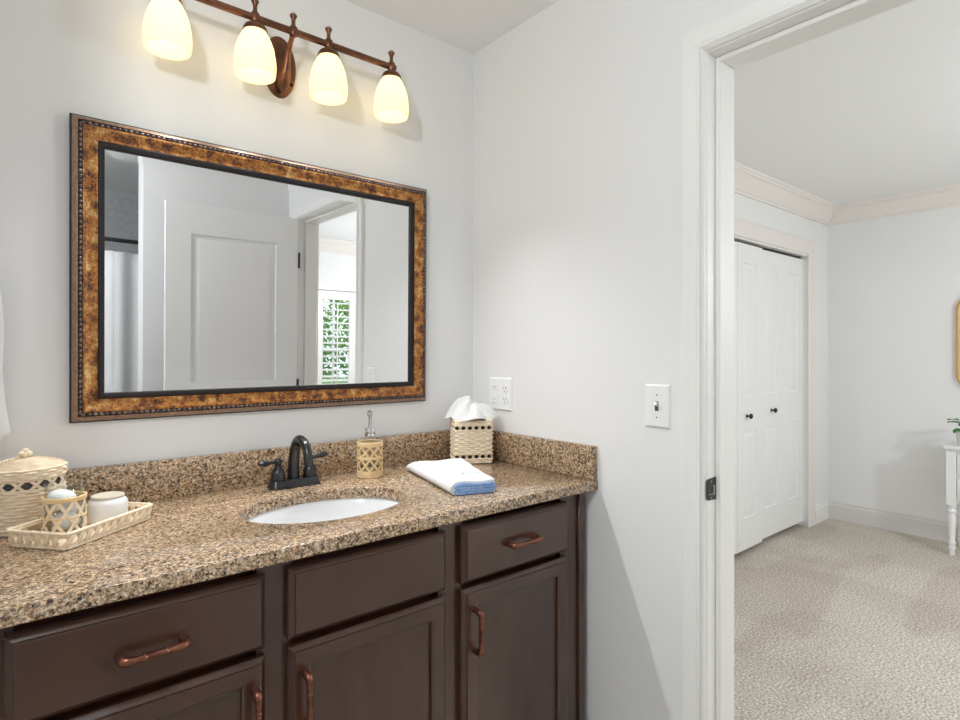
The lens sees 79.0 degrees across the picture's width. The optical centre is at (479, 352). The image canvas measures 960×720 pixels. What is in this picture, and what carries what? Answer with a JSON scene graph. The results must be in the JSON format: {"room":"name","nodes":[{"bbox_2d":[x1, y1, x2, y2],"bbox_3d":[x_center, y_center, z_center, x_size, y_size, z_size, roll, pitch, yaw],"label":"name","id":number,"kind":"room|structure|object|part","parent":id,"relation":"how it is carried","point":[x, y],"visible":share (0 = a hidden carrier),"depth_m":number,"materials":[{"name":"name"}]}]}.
{"room":"bathroom","nodes":[
{"label":"bathroom","id":0,"kind":"room"},
{"bbox_2d":[0,0,827,504],"bbox_3d":[0.182,0.047,2.888,6.057,2.486,0.740,0,0,-40],"label":"wall","id":1,"kind":"structure","parent":0,"point":[59,58],"depth_m":1.65,"materials":[{"name":"white paint"}]},
{"bbox_2d":[69,113,426,422],"bbox_3d":[-0.591,-0.205,1.741,1.043,0.753,0.036,0,0,-40],"label":"wall mirror","id":2,"kind":"object","parent":1,"relation":"attached to","point":[205,278],"visible":1,"depth_m":1.65,"materials":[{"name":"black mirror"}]},
{"bbox_2d":[104,149,409,392],"bbox_3d":[-0.594,-0.205,1.745,0.902,0.612,0.004,0,0,-40],"label":"mirror glass","id":3,"kind":"object","parent":2,"relation":"attached to","point":[215,279],"depth_m":1.68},
{"bbox_2d":[66,429,450,505],"bbox_3d":[-0.611,0.334,1.736,1.534,0.102,0.020,0,0,-40],"label":"backsplash","id":4,"kind":"structure","parent":1,"relation":"attached to","point":[141,481],"depth_m":1.64,"materials":[{"name":"stone"}]},
{"bbox_2d":[142,0,408,122],"bbox_3d":[-0.552,-0.867,1.690,0.760,0.212,0.166,0,0,-40],"label":"vanity light","id":5,"kind":"object","parent":1,"relation":"attached to","point":[258,59],"visible":1,"depth_m":1.65,"materials":[{"name":"white glass"}]},
{"bbox_3d":[-0.784,-0.825,1.463,0.112,0.128,0.112,0,0,-40],"label":"lamp shade","id":6,"kind":"part","parent":5,"relation":"part of","materials":[{"name":"white glass"}]},
{"bbox_3d":[-0.618,-0.825,1.601,0.112,0.128,0.112,0,0,-40],"label":"lamp shade","id":7,"kind":"part","parent":5,"relation":"part of","materials":[{"name":"white glass"}]},
{"bbox_3d":[-0.566,-0.852,1.706,0.037,0.143,0.106,0,0,-40],"label":"arm","id":8,"kind":"part","parent":5,"relation":"part of","materials":[{"name":"brown metal"}]},
{"bbox_3d":[-0.452,-0.825,1.738,0.112,0.128,0.112,0,0,-40],"label":"lamp shade","id":9,"kind":"part","parent":5,"relation":"part of","materials":[{"name":"white glass"}]},
{"bbox_3d":[-0.286,-0.825,1.876,0.112,0.128,0.112,0,0,-40],"label":"lamp shade","id":10,"kind":"part","parent":5,"relation":"part of","materials":[{"name":"white glass"}]},
{"bbox_2d":[734,241,761,553],"bbox_3d":[1.609,0.279,3.653,0.703,1.952,0.078,0,0,-38],"label":"door","id":11,"kind":"structure","parent":1,"relation":"in","point":[747,258],"depth_m":3.73,"materials":[{"name":"white paint"}]},
{"bbox_2d":[734,240,800,258],"bbox_3d":[1.852,-0.707,3.912,1.395,0.023,0.020,0,0,-40],"label":"trim","id":12,"kind":"structure","parent":1,"relation":"attached to","point":[766,249],"depth_m":4.08,"materials":[{"name":"black"}]},
{"bbox_2d":[734,217,814,526],"bbox_3d":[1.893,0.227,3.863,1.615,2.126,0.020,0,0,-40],"label":"trim","id":13,"kind":"structure","parent":1,"relation":"attached to","point":[742,228],"depth_m":4.31,"materials":[{"name":"white paint"}]},
{"bbox_2d":[762,250,802,538],"bbox_3d":[2.144,0.279,4.119,0.702,1.952,0.067,0,0,-40],"label":"door","id":14,"kind":"structure","parent":1,"relation":"in","point":[782,275],"depth_m":4.12,"materials":[{"name":"white paint"}]},
{"bbox_2d":[815,500,828,523],"bbox_3d":[2.625,1.221,4.473,0.272,0.138,0.015,0,0,-40],"label":"baseboard","id":15,"kind":"structure","parent":1,"relation":"attached to","point":[821,509],"depth_m":4.46,"materials":[{"name":"white paint"}]},
{"bbox_3d":[-1.142,-0.170,1.273,0.108,0.129,0.056,0,0,-40],"label":"towel ring","id":16,"kind":"object","parent":1,"relation":"attached to","visible":0},
{"bbox_2d":[0,290,10,441],"bbox_3d":[-1.120,0.029,1.260,0.148,0.387,0.091,0,0,-15],"label":"hanging towel","id":17,"kind":"object","parent":16,"relation":"hanging from","point":[5,430],"visible":1,"depth_m":1.30,"materials":[{"name":"white fabric"}]},
{"bbox_2d":[473,0,757,719],"bbox_3d":[1.105,0.047,0.964,0.120,2.486,3.400,0,0,-40],"label":"wall","id":18,"kind":"structure","parent":0,"point":[577,106],"depth_m":1.76,"materials":[{"name":"white paint"}]},
{"bbox_2d":[490,377,511,410],"bbox_3d":[0.072,0.148,2.107,0.009,0.118,0.122,0,0,-40],"label":"power outlet","id":19,"kind":"object","parent":18,"relation":"attached to","point":[500,388],"visible":0.98,"depth_m":2.10,"materials":[{"name":"white plastic"}]},
{"bbox_2d":[501,395,507,403],"bbox_3d":[0.089,0.167,2.084,0.004,0.034,0.034,0,0,-40],"label":"receptacle","id":20,"kind":"object","parent":19,"relation":"attached to","point":[504,398],"depth_m":2.08,"materials":[{"name":"grey plastic"}]},
{"bbox_2d":[501,384,507,393],"bbox_3d":[0.089,0.129,2.084,0.004,0.034,0.034,0,0,-40],"label":"receptacle","id":21,"kind":"object","parent":19,"relation":"attached to","point":[504,387],"depth_m":2.08,"materials":[{"name":"grey plastic"}]},
{"bbox_2d":[645,384,669,428],"bbox_3d":[0.486,0.146,1.604,0.016,0.120,0.078,0,0,-40],"label":"light switch","id":22,"kind":"object","parent":18,"relation":"attached to","point":[657,396],"visible":1,"depth_m":1.60,"materials":[{"name":"white plastic"}]},
{"bbox_2d":[706,477,715,500],"bbox_3d":[0.599,0.352,1.505,0.045,0.058,0.006,0,0,-40],"label":"strike plate","id":23,"kind":"object","parent":18,"relation":"attached to","point":[710,483],"visible":1,"depth_m":1.50,"materials":[{"name":"black metal"}]},
{"bbox_2d":[681,0,827,719],"bbox_3d":[0.821,0.227,1.198,0.018,2.127,0.892,0,0,-40],"label":"trim","id":24,"kind":"structure","parent":18,"relation":"attached to","point":[757,15],"depth_m":1.51,"materials":[{"name":"white paint"}]},
{"bbox_2d":[706,0,913,719],"bbox_3d":[0.874,0.250,1.242,0.120,2.080,0.802,0,0,-40],"label":"trim","id":25,"kind":"structure","parent":18,"relation":"attached to","point":[829,16],"depth_m":1.52,"materials":[{"name":"white paint"}]},
{"bbox_2d":[734,161,959,225],"bbox_3d":[2.720,-1.061,1.841,3.487,0.130,4.188,0,0,-40],"label":"trim","id":26,"kind":"structure","parent":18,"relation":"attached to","point":[751,183],"depth_m":4.07,"materials":[{"name":"white paint"}]},
{"bbox_2d":[345,0,959,204],"bbox_3d":[1.528,-1.166,1.250,6.277,0.080,5.000,0,0,-40],"label":"ceiling","id":27,"kind":"structure","parent":0,"point":[869,108],"depth_m":2.55,"materials":[{"name":"white paint"}]},
{"bbox_2d":[734,518,959,719],"bbox_3d":[2.555,1.315,2.102,3.607,0.050,5.000,0,0,-40],"label":"floor","id":28,"kind":"structure","parent":0,"point":[834,619],"depth_m":2.75,"materials":[{"name":"carpet"}]},
{"bbox_2d":[942,441,959,554],"bbox_3d":[3.384,0.943,3.478,0.346,0.695,0.932,0,0,-40],"label":"console table","id":29,"kind":"object","parent":28,"relation":"on","point":[953,450],"visible":0.98,"depth_m":3.71,"materials":[{"name":"white wood"}]},
{"bbox_3d":[3.021,0.958,3.728,0.052,0.664,0.052,0,0,-40],"label":"leg","id":30,"kind":"part","parent":29,"relation":"part of","materials":[{"name":"white wood"}]},
{"bbox_2d":[947,418,959,445],"bbox_3d":[3.111,0.500,3.741,0.186,0.191,0.188,0,0,-40],"label":"potted plant","id":31,"kind":"object","parent":29,"relation":"on","point":[956,431],"visible":1,"depth_m":3.75,"materials":[{"name":"green plant"}]},
{"bbox_3d":[3.112,0.555,3.744,0.086,0.080,0.086,0,0,-40],"label":"plant pot","id":32,"kind":"part","parent":31,"relation":"part of","materials":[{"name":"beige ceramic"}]},
{"bbox_3d":[3.214,0.958,3.888,0.052,0.664,0.052,0,0,-40],"label":"leg","id":33,"kind":"part","parent":29,"relation":"part of","materials":[{"name":"white wood"}]},
{"bbox_3d":[3.152,0.860,3.548,0.019,0.140,0.384,0,0,-40],"label":"drawer","id":34,"kind":"part","parent":29,"relation":"part of","materials":[{"name":"white wood"}]},
{"bbox_3d":[3.152,0.710,3.548,0.019,0.130,0.384,0,0,-40],"label":"drawer","id":35,"kind":"part","parent":29,"relation":"part of","materials":[{"name":"white wood"}]},
{"bbox_2d":[828,206,959,522],"bbox_3d":[4.081,0.082,3.010,0.100,2.416,4.450,0,0,-40],"label":"wall","id":36,"kind":"structure","parent":0,"point":[894,281],"depth_m":4.24,"materials":[{"name":"white paint"}]},
{"bbox_2d":[828,500,958,543],"bbox_3d":[4.056,1.221,2.950,0.015,0.138,4.188,0,0,-40],"label":"baseboard","id":37,"kind":"structure","parent":36,"relation":"attached to","point":[926,527],"depth_m":4.23,"materials":[{"name":"white paint"}]},
{"bbox_2d":[956,300,959,382],"bbox_3d":[3.416,-0.075,3.713,0.026,0.670,0.600,0,0,-40],"label":"mirror","id":38,"kind":"object","parent":36,"relation":"attached to","point":[958,303],"visible":1,"depth_m":3.93,"materials":[{"name":"gold metal"}]},
{"bbox_2d":[959,306,959,377],"bbox_3d":[3.421,-0.075,3.717,0.004,0.646,0.576,0,0,-40],"label":"mirror glass","id":39,"kind":"object","parent":38,"relation":"attached to","point":[959,306],"depth_m":3.93,"materials":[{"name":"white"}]},
{"bbox_3d":[0.102,1.315,0.145,2.670,0.050,3.620,0,0,-40],"label":"floor","id":40,"kind":"structure","parent":0,"visible":0},
{"bbox_2d":[0,493,584,719],"bbox_3d":[-0.423,0.853,1.496,1.508,0.875,0.620,0,0,-40],"label":"vanity cabinet","id":41,"kind":"object","parent":40,"relation":"on","point":[480,618],"visible":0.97,"depth_m":1.26,"materials":[{"name":"brown wood"}]},
{"bbox_3d":[-0.580,0.510,1.025,0.400,0.146,0.025,0,0,-40],"label":"drawer","id":42,"kind":"part","parent":41,"relation":"part of","materials":[{"name":"brown wood"}]},
{"bbox_3d":[-0.560,0.515,1.003,0.117,0.018,0.035,0,0,-40],"label":"handle","id":43,"kind":"part","parent":41,"relation":"part of","materials":[{"name":"brown metal"}]},
{"bbox_3d":[-0.580,0.881,1.025,0.400,0.567,0.025,0,0,-40],"label":"cabinet door","id":44,"kind":"part","parent":41,"relation":"part of","materials":[{"name":"brown wood"}]},
{"bbox_3d":[-0.580,0.881,1.025,0.308,0.475,0.006,0,0,-40],"label":"door panel","id":45,"kind":"part","parent":41,"relation":"part of","materials":[{"name":"brown wood"}]},
{"bbox_3d":[-0.427,0.704,1.114,0.018,0.121,0.035,0,0,-40],"label":"handle","id":46,"kind":"part","parent":41,"relation":"part of","materials":[{"name":"brown metal"}]},
{"bbox_2d":[0,429,597,628],"bbox_3d":[-0.424,0.349,1.512,1.534,0.132,0.604,0,0,-40],"label":"countertop","id":47,"kind":"structure","parent":41,"relation":"on","point":[197,530],"depth_m":1.43,"materials":[{"name":"brown stone"}]},
{"bbox_2d":[0,448,67,536],"bbox_3d":[-1.002,0.297,1.284,0.154,0.176,0.154,0,0,-25],"label":"lidded basket","id":48,"kind":"object","parent":47,"relation":"on","point":[24,478],"visible":0.77,"depth_m":1.23,"materials":[{"name":"beige wicker"}]},
{"bbox_2d":[6,501,152,550],"bbox_3d":[-0.850,0.367,1.253,0.152,0.038,0.240,0,0,10],"label":"woven tray","id":49,"kind":"object","parent":47,"relation":"on","point":[33,539],"visible":0.73,"depth_m":1.18,"materials":[{"name":"beige wicker"}]},
{"bbox_2d":[40,485,86,538],"bbox_3d":[-0.874,0.326,1.224,0.082,0.106,0.082,0,0,-40],"label":"glass holder","id":50,"kind":"object","parent":49,"relation":"in","point":[77,500],"visible":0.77,"depth_m":1.20,"materials":[{"name":"wicker"}]},
{"bbox_2d":[47,489,76,507],"bbox_3d":[-0.875,0.304,1.219,0.052,0.039,0.048,0,0,-31],"label":"ball","id":51,"kind":"object","parent":50,"relation":"in","point":[60,493],"visible":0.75,"depth_m":1.21,"materials":[{"name":"white"}]},
{"bbox_2d":[52,512,80,529],"bbox_3d":[-0.869,0.352,1.224,0.048,0.039,0.054,0,0,-15],"label":"ball","id":52,"kind":"object","parent":50,"relation":"in","point":[66,524],"visible":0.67,"depth_m":1.21,"materials":[{"name":"white"}]},
{"bbox_2d":[60,504,77,511],"bbox_3d":[-0.874,0.329,1.239,0.038,0.028,0.032,0,0,33],"label":"ball","id":53,"kind":"object","parent":50,"relation":"in","point":[74,508],"visible":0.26,"depth_m":1.23,"materials":[{"name":"white"}]},
{"bbox_2d":[87,491,127,525],"bbox_3d":[-0.834,0.348,1.304,0.078,0.062,0.078,0,0,-40],"label":"ceramic jar","id":54,"kind":"object","parent":49,"relation":"on","point":[103,506],"visible":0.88,"depth_m":1.28,"materials":[{"name":"white ceramic"}]},
{"bbox_3d":[-0.834,0.320,1.304,0.065,0.005,0.065,0,0,-40],"label":"jar lid","id":55,"kind":"part","parent":54,"relation":"part of","materials":[{"name":"beige wood"}]},
{"bbox_2d":[257,435,327,490],"bbox_3d":[-0.539,0.309,1.688,0.156,0.152,0.183,0,0,0],"label":"faucet","id":56,"kind":"object","parent":47,"relation":"on","point":[278,481],"visible":1,"depth_m":1.66,"materials":[{"name":"black metal"}]},
{"bbox_3d":[-0.592,0.307,1.630,0.024,0.019,0.067,0,0,31],"label":"lever handle","id":57,"kind":"part","parent":56,"relation":"part of","materials":[{"name":"black metal"}]},
{"bbox_3d":[-0.576,0.331,1.659,0.041,0.064,0.041,0,0,-40],"label":"handle","id":58,"kind":"part","parent":56,"relation":"part of","materials":[{"name":"black metal"}]},
{"bbox_3d":[-0.539,0.373,1.690,0.146,0.023,0.058,0,0,-40],"label":"plate","id":59,"kind":"part","parent":56,"relation":"part of","materials":[{"name":"black metal"}]},
{"bbox_3d":[-0.509,0.299,1.653,0.033,0.132,0.139,0,0,-40],"label":"spout","id":60,"kind":"part","parent":56,"relation":"part of","materials":[{"name":"black metal"}]},
{"bbox_3d":[-0.503,0.331,1.720,0.041,0.064,0.041,0,0,-40],"label":"handle","id":61,"kind":"part","parent":56,"relation":"part of","materials":[{"name":"black metal"}]},
{"bbox_3d":[-0.486,0.307,1.748,0.024,0.019,0.067,0,0,30],"label":"lever handle","id":62,"kind":"part","parent":56,"relation":"part of","materials":[{"name":"black metal"}]},
{"bbox_2d":[246,498,399,573],"bbox_3d":[-0.390,0.496,1.494,0.466,0.161,0.330,0,0,-40],"label":"undermount sink","id":63,"kind":"object","parent":47,"relation":"in","point":[333,509],"visible":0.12,"depth_m":1.64,"materials":[{"name":"white ceramic"}]},
{"bbox_2d":[357,410,382,478],"bbox_3d":[-0.344,0.281,1.818,0.082,0.205,0.082,0,0,-40],"label":"soap dispenser","id":64,"kind":"object","parent":47,"relation":"on","point":[366,472],"visible":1,"depth_m":1.79,"materials":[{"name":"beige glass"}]},
{"bbox_2d":[406,458,496,494],"bbox_3d":[-0.090,0.366,1.756,0.184,0.038,0.372,0,0,-21],"label":"folded towel","id":65,"kind":"object","parent":47,"relation":"on","point":[456,476],"visible":1,"depth_m":1.67,"materials":[{"name":"white fabric"}]},
{"bbox_2d":[444,396,498,463],"bbox_3d":[-0.025,0.268,2.061,0.195,0.234,0.143,0,0,-12],"label":"tissue box","id":66,"kind":"object","parent":47,"relation":"on","point":[471,426],"visible":0.98,"depth_m":2.02,"materials":[{"name":"beige wicker"}]},
{"bbox_3d":[-0.348,0.704,1.179,0.018,0.121,0.035,0,0,-40],"label":"handle","id":67,"kind":"part","parent":41,"relation":"part of","materials":[{"name":"brown metal"}]},
{"bbox_3d":[-0.238,0.510,1.308,0.395,0.146,0.025,0,0,-40],"label":"false drawer","id":68,"kind":"part","parent":41,"relation":"part of","materials":[{"name":"brown wood"}]},
{"bbox_3d":[-0.238,0.881,1.308,0.395,0.567,0.025,0,0,-40],"label":"cabinet door","id":69,"kind":"part","parent":41,"relation":"part of","materials":[{"name":"brown wood"}]},
{"bbox_3d":[-0.238,0.881,1.308,0.303,0.475,0.006,0,0,-40],"label":"door panel","id":70,"kind":"part","parent":41,"relation":"part of","materials":[{"name":"brown wood"}]},
{"bbox_3d":[-0.002,0.704,1.466,0.018,0.121,0.035,0,0,-40],"label":"handle","id":71,"kind":"part","parent":41,"relation":"part of","materials":[{"name":"brown metal"}]},
{"bbox_3d":[0.103,0.510,1.592,0.393,0.146,0.025,0,0,-40],"label":"drawer","id":72,"kind":"part","parent":41,"relation":"part of","materials":[{"name":"brown wood"}]},
{"bbox_3d":[0.103,0.881,1.592,0.393,0.567,0.025,0,0,-40],"label":"cabinet door","id":73,"kind":"part","parent":41,"relation":"part of","materials":[{"name":"brown wood"}]},
{"bbox_3d":[0.103,0.881,1.592,0.301,0.475,0.006,0,0,-40],"label":"door panel","id":74,"kind":"part","parent":41,"relation":"part of","materials":[{"name":"brown wood"}]},
{"bbox_3d":[0.126,0.509,1.572,0.117,0.018,0.035,0,0,-40],"label":"handle","id":75,"kind":"part","parent":41,"relation":"part of","materials":[{"name":"brown metal"}]}
]}

